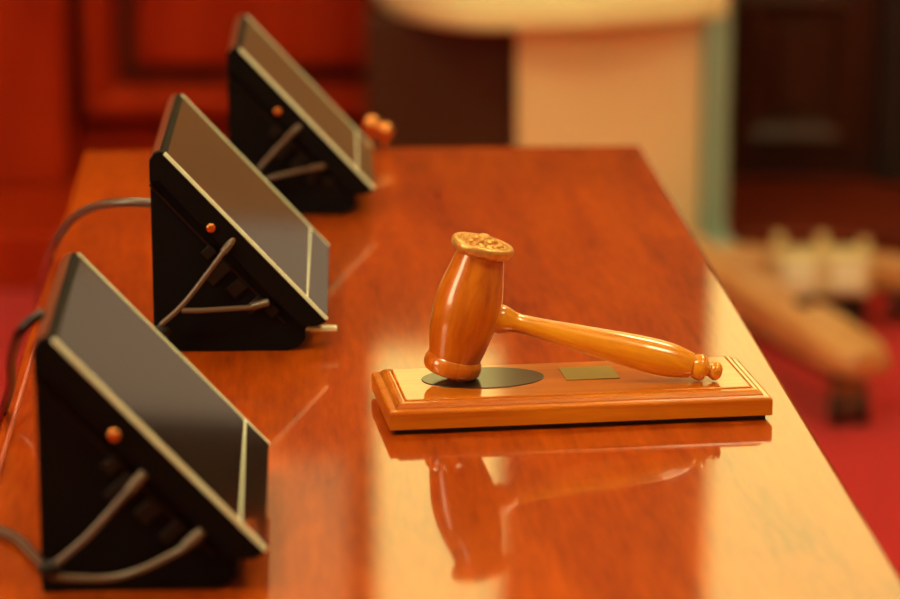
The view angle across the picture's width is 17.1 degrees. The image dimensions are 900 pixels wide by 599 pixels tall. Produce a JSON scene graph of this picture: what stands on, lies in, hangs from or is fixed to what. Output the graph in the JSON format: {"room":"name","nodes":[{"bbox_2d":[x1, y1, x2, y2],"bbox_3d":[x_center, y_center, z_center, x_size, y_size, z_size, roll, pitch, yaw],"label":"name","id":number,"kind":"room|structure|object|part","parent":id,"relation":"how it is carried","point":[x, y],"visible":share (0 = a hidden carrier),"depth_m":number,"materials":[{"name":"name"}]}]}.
{"room":"courtroom","nodes":[
{"label":"courtroom","id":0,"kind":"room"},
{"bbox_2d":[70,0,365,174],"bbox_3d":[-0.450,-1.760,5.692,3.500,3.300,0.100,0,14,0],"label":"wall","id":1,"kind":"structure","parent":0,"point":[87,139],"depth_m":6.00,"materials":[{"name":"brown wood"}]},
{"bbox_2d":[0,0,74,184],"bbox_3d":[-1.050,-1.785,5.572,0.600,3.193,0.120,0,14,0],"label":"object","id":2,"kind":"structure","parent":1,"relation":"attached to","point":[37,140],"depth_m":5.87,"materials":[{"name":"brown wood"}]},
{"bbox_2d":[72,0,364,126],"bbox_3d":[-0.354,-0.893,5.824,0.788,1.145,0.070,0,14,0],"label":"trim","id":3,"kind":"structure","parent":1,"relation":"attached to","point":[106,96],"depth_m":5.92,"materials":[{"name":"brown wood"}]},
{"bbox_2d":[119,0,364,79],"bbox_3d":[-0.354,-0.900,5.850,0.600,0.955,0.010,0,14,0],"label":"trim","id":4,"kind":"structure","parent":1,"relation":"attached to","point":[130,70],"depth_m":5.96,"materials":[{"name":"brown wood"}]},
{"bbox_2d":[136,0,367,65],"bbox_3d":[-0.352,-0.898,5.841,0.535,0.895,0.035,0,14,0],"label":"panel","id":5,"kind":"object","parent":1,"relation":"attached to","point":[169,32],"depth_m":5.92,"materials":[{"name":"brown wood"}]},
{"bbox_2d":[728,0,879,177],"bbox_3d":[0.760,-0.861,5.833,0.480,1.273,0.068,0,14,0],"label":"door","id":6,"kind":"structure","parent":1,"relation":"in","point":[803,73],"depth_m":5.92,"materials":[{"name":"brown wood"}]},
{"bbox_2d":[874,0,899,182],"bbox_3d":[0.932,-0.857,5.818,0.175,1.273,0.100,0,14,0],"label":"trim","id":7,"kind":"structure","parent":1,"relation":"attached to","point":[887,128],"depth_m":5.89,"materials":[{"name":"black wood"}]},
{"bbox_2d":[0,288,899,575],"bbox_3d":[0.200,0.801,2.420,4.800,0.060,7.500,0,14,0],"label":"floor","id":8,"kind":"structure","parent":0,"point":[866,458],"depth_m":4.73,"materials":[{"name":"red carpet"}]},
{"bbox_2d":[0,175,76,287],"bbox_3d":[-0.950,-0.135,5.778,2.500,0.107,0.530,0,14,0],"label":"platform","id":9,"kind":"object","parent":8,"relation":"on","point":[31,216],"depth_m":5.57,"materials":[{"name":"brown wood"}]},
{"bbox_2d":[0,145,899,598],"bbox_3d":[-0.034,0.439,2.198,0.557,0.750,1.860,-1,14,-3],"label":"wooden desk","id":10,"kind":"object","parent":8,"relation":"on","point":[357,508],"visible":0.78,"depth_m":2.03,"materials":[{"name":"brown wood"}]},
{"bbox_2d":[0,346,33,472],"bbox_3d":[-0.281,0.042,2.009,0.038,0.110,0.188,0,14,0],"label":"cord","id":11,"kind":"object","parent":10,"relation":"on","point":[27,372],"visible":0.49,"depth_m":2.06,"materials":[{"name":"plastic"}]},
{"bbox_2d":[0,525,40,566],"bbox_3d":[-0.257,0.147,1.795,0.015,0.009,0.110,-8,16,-29],"label":"cable","id":12,"kind":"object","parent":10,"relation":"on","point":[14,537],"visible":0.68,"depth_m":1.80,"materials":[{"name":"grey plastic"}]},
{"bbox_2d":[35,198,150,311],"bbox_3d":[-0.371,-0.018,2.787,0.072,0.355,0.974,-3,15,-13],"label":"cable","id":13,"kind":"object","parent":10,"relation":"on","point":[87,209],"visible":0.79,"depth_m":2.35,"materials":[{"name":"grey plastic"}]},
{"bbox_2d":[33,253,269,591],"bbox_3d":[-0.176,0.071,1.810,0.132,0.155,0.222,-1,14,-3],"label":"screen","id":14,"kind":"object","parent":10,"relation":"on","point":[150,478],"visible":1,"depth_m":1.73,"materials":[{"name":"black plastic"}]},
{"bbox_2d":[0,309,45,426],"bbox_3d":[-0.294,0.053,1.987,0.020,0.208,0.456,-3,15,-12],"label":"cable","id":15,"kind":"object","parent":14,"relation":"attached to","point":[34,318],"visible":0.98,"depth_m":1.81,"materials":[{"name":"black plastic"}]},
{"bbox_3d":[-0.237,-0.001,1.794,0.007,0.007,0.202,-1,14,-3],"label":"trim","id":16,"kind":"part","parent":14,"relation":"part of","materials":[{"name":"brown"}]},
{"bbox_3d":[-0.191,0.076,1.710,0.009,0.009,0.010,-1,14,-3],"label":"knob","id":17,"kind":"part","parent":14,"relation":"part of","materials":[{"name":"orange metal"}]},
{"bbox_3d":[-0.177,0.050,1.810,0.102,0.110,0.202,-1,14,-3],"label":"glass","id":18,"kind":"part","parent":14,"relation":"part of","materials":[{"name":"black glass"}]},
{"bbox_2d":[149,94,336,350],"bbox_3d":[-0.158,-0.063,2.338,0.138,0.155,0.252,0,14,-2],"label":"screen","id":19,"kind":"object","parent":10,"relation":"on","point":[236,267],"visible":0.98,"depth_m":2.24,"materials":[{"name":"black plastic"}]},
{"bbox_3d":[-0.222,-0.135,2.323,0.007,0.007,0.232,0,14,-2],"label":"trim","id":20,"kind":"part","parent":19,"relation":"part of","materials":[{"name":"brown plastic"}]},
{"bbox_3d":[-0.177,-0.054,2.224,0.009,0.009,0.010,0,14,-2],"label":"knob","id":21,"kind":"part","parent":19,"relation":"part of","materials":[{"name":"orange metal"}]},
{"bbox_3d":[-0.162,-0.083,2.338,0.102,0.110,0.232,0,14,-2],"label":"glass","id":22,"kind":"part","parent":19,"relation":"part of","materials":[{"name":"black glass"}]},
{"bbox_2d":[226,15,374,214],"bbox_3d":[-0.136,-0.171,2.766,0.132,0.155,0.202,0,14,-2],"label":"screen","id":23,"kind":"object","parent":10,"relation":"on","point":[281,123],"visible":0.8,"depth_m":2.69,"materials":[{"name":"black plastic"}]},
{"bbox_3d":[-0.197,-0.244,2.751,0.007,0.007,0.182,0,14,-2],"label":"trim","id":24,"kind":"part","parent":23,"relation":"part of","materials":[{"name":"brown"}]},
{"bbox_3d":[-0.154,-0.168,2.676,0.009,0.009,0.010,0,14,-2],"label":"knob","id":25,"kind":"part","parent":23,"relation":"part of","materials":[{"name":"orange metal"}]},
{"bbox_3d":[-0.138,-0.192,2.767,0.102,0.110,0.182,0,14,-2],"label":"glass","id":26,"kind":"part","parent":23,"relation":"part of","materials":[{"name":"black glass"}]},
{"bbox_2d":[361,115,393,153],"bbox_3d":[-0.072,-0.164,2.980,0.035,0.036,0.019,8,16,29],"label":"stand","id":27,"kind":"object","parent":10,"relation":"on","point":[384,131],"visible":0.94,"depth_m":2.97,"materials":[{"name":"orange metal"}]},
{"bbox_3d":[-0.079,-0.174,2.982,0.019,0.019,0.019,0,14,0],"label":"knob","id":28,"kind":"part","parent":27,"relation":"part of","materials":[{"name":"orange wood"}]},
{"bbox_3d":[-0.079,-0.159,2.985,0.010,0.023,0.010,0,14,0],"label":"stem","id":29,"kind":"part","parent":27,"relation":"part of","materials":[{"name":"gold metal"}]},
{"bbox_3d":[-0.065,-0.166,2.975,0.019,0.019,0.019,0,14,0],"label":"knob","id":30,"kind":"part","parent":27,"relation":"part of","materials":[{"name":"orange wood"}]},
{"bbox_3d":[-0.065,-0.154,2.978,0.010,0.018,0.010,0,14,0],"label":"stem","id":31,"kind":"part","parent":27,"relation":"part of","materials":[{"name":"brown wood"}]},
{"bbox_2d":[372,356,772,433],"bbox_3d":[0.084,0.065,2.104,0.266,0.022,0.105,-2,14,-8],"label":"block","id":32,"kind":"object","parent":10,"relation":"on","point":[592,393],"visible":0.89,"depth_m":2.07,"materials":[{"name":"brown wood"}]},
{"bbox_2d":[424,232,722,380],"bbox_3d":[0.086,0.004,2.084,0.208,0.104,0.047,0,14,0],"label":"gavel","id":33,"kind":"object","parent":32,"relation":"on","point":[467,311],"visible":1,"depth_m":2.08,"materials":[{"name":"brown wood"}]},
{"bbox_3d":[0.109,0.031,2.088,0.167,0.025,0.025,14,14,-2],"label":"handle","id":34,"kind":"part","parent":33,"relation":"part of","materials":[{"name":"brown wood"}]},
{"bbox_2d":[365,0,899,424],"bbox_3d":[0.338,-0.475,5.097,1.022,1.100,1.247,0,14,0],"label":"swivel chair","id":35,"kind":"object","parent":8,"relation":"on","point":[653,76],"visible":0.46,"depth_m":5.33,"materials":[{"name":"beige fabric"}]},
{"bbox_3d":[-0.018,-0.341,5.515,0.268,0.395,0.339,0,14,0],"label":"panel","id":36,"kind":"part","parent":35,"relation":"part of","materials":[{"name":"brown leather"}]},
{"bbox_3d":[0.174,-0.556,5.448,0.653,0.055,0.526,0,14,0],"label":"seat","id":37,"kind":"part","parent":35,"relation":"part of","materials":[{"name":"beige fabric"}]},
{"bbox_3d":[0.285,-0.334,5.487,0.335,0.395,0.398,0,14,0],"label":"panel","id":38,"kind":"part","parent":35,"relation":"part of","materials":[{"name":"beige leather"}]},
{"bbox_3d":[0.478,-0.356,5.523,0.050,0.460,0.316,0,14,0],"label":"edge frame","id":39,"kind":"part","parent":35,"relation":"part of","materials":[{"name":"grey metal"}]},
{"bbox_3d":[0.472,-0.027,4.989,0.104,0.097,0.865,-6,15,-23],"label":"leg","id":40,"kind":"part","parent":35,"relation":"part of","materials":[{"name":"brown wood"}]},
{"bbox_3d":[0.467,0.013,5.012,0.046,0.071,0.757,-6,15,-23],"label":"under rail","id":41,"kind":"part","parent":35,"relation":"part of","materials":[{"name":"brown wood"}]},
{"bbox_3d":[0.573,-0.053,5.339,0.555,0.083,0.068,3,14,10],"label":"leg","id":42,"kind":"part","parent":35,"relation":"part of","materials":[{"name":"brown wood"}]},
{"bbox_3d":[0.565,-0.044,5.342,0.487,0.053,0.028,3,14,10],"label":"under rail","id":43,"kind":"part","parent":35,"relation":"part of","materials":[{"name":"brown wood"}]},
{"bbox_2d":[696,178,899,253],"bbox_3d":[1.450,-0.135,5.778,2.300,0.107,0.530,0,14,0],"label":"platform","id":44,"kind":"object","parent":8,"relation":"on","point":[848,210],"depth_m":5.69,"materials":[{"name":"brown wood"}]},
{"bbox_2d":[771,232,870,328],"bbox_3d":[0.640,-0.025,5.184,0.166,0.184,0.076,0,14,-2],"label":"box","id":45,"kind":"object","parent":8,"relation":"on","point":[837,277],"visible":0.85,"depth_m":5.15,"materials":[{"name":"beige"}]},
{"bbox_3d":[0.566,-0.098,5.162,0.018,0.030,0.022,0,14,-2],"label":"post","id":46,"kind":"part","parent":45,"relation":"part of","materials":[{"name":"brown plastic"}]},
{"bbox_3d":[0.599,-0.039,5.143,0.056,0.053,0.006,0,14,-2],"label":"pale panel","id":47,"kind":"part","parent":45,"relation":"part of","materials":[{"name":"beige plastic"}]},
{"bbox_3d":[0.640,-0.099,5.165,0.018,0.030,0.022,0,14,-2],"label":"post","id":48,"kind":"part","parent":45,"relation":"part of","materials":[{"name":"brown plastic"}]},
{"bbox_3d":[0.683,-0.040,5.146,0.056,0.053,0.006,0,14,-2],"label":"pale panel","id":49,"kind":"part","parent":45,"relation":"part of","materials":[{"name":"beige plastic"}]},
{"bbox_3d":[0.714,-0.095,5.168,0.018,0.020,0.022,0,14,-2],"label":"post","id":50,"kind":"part","parent":45,"relation":"part of","materials":[{"name":"brown plastic"}]}
]}

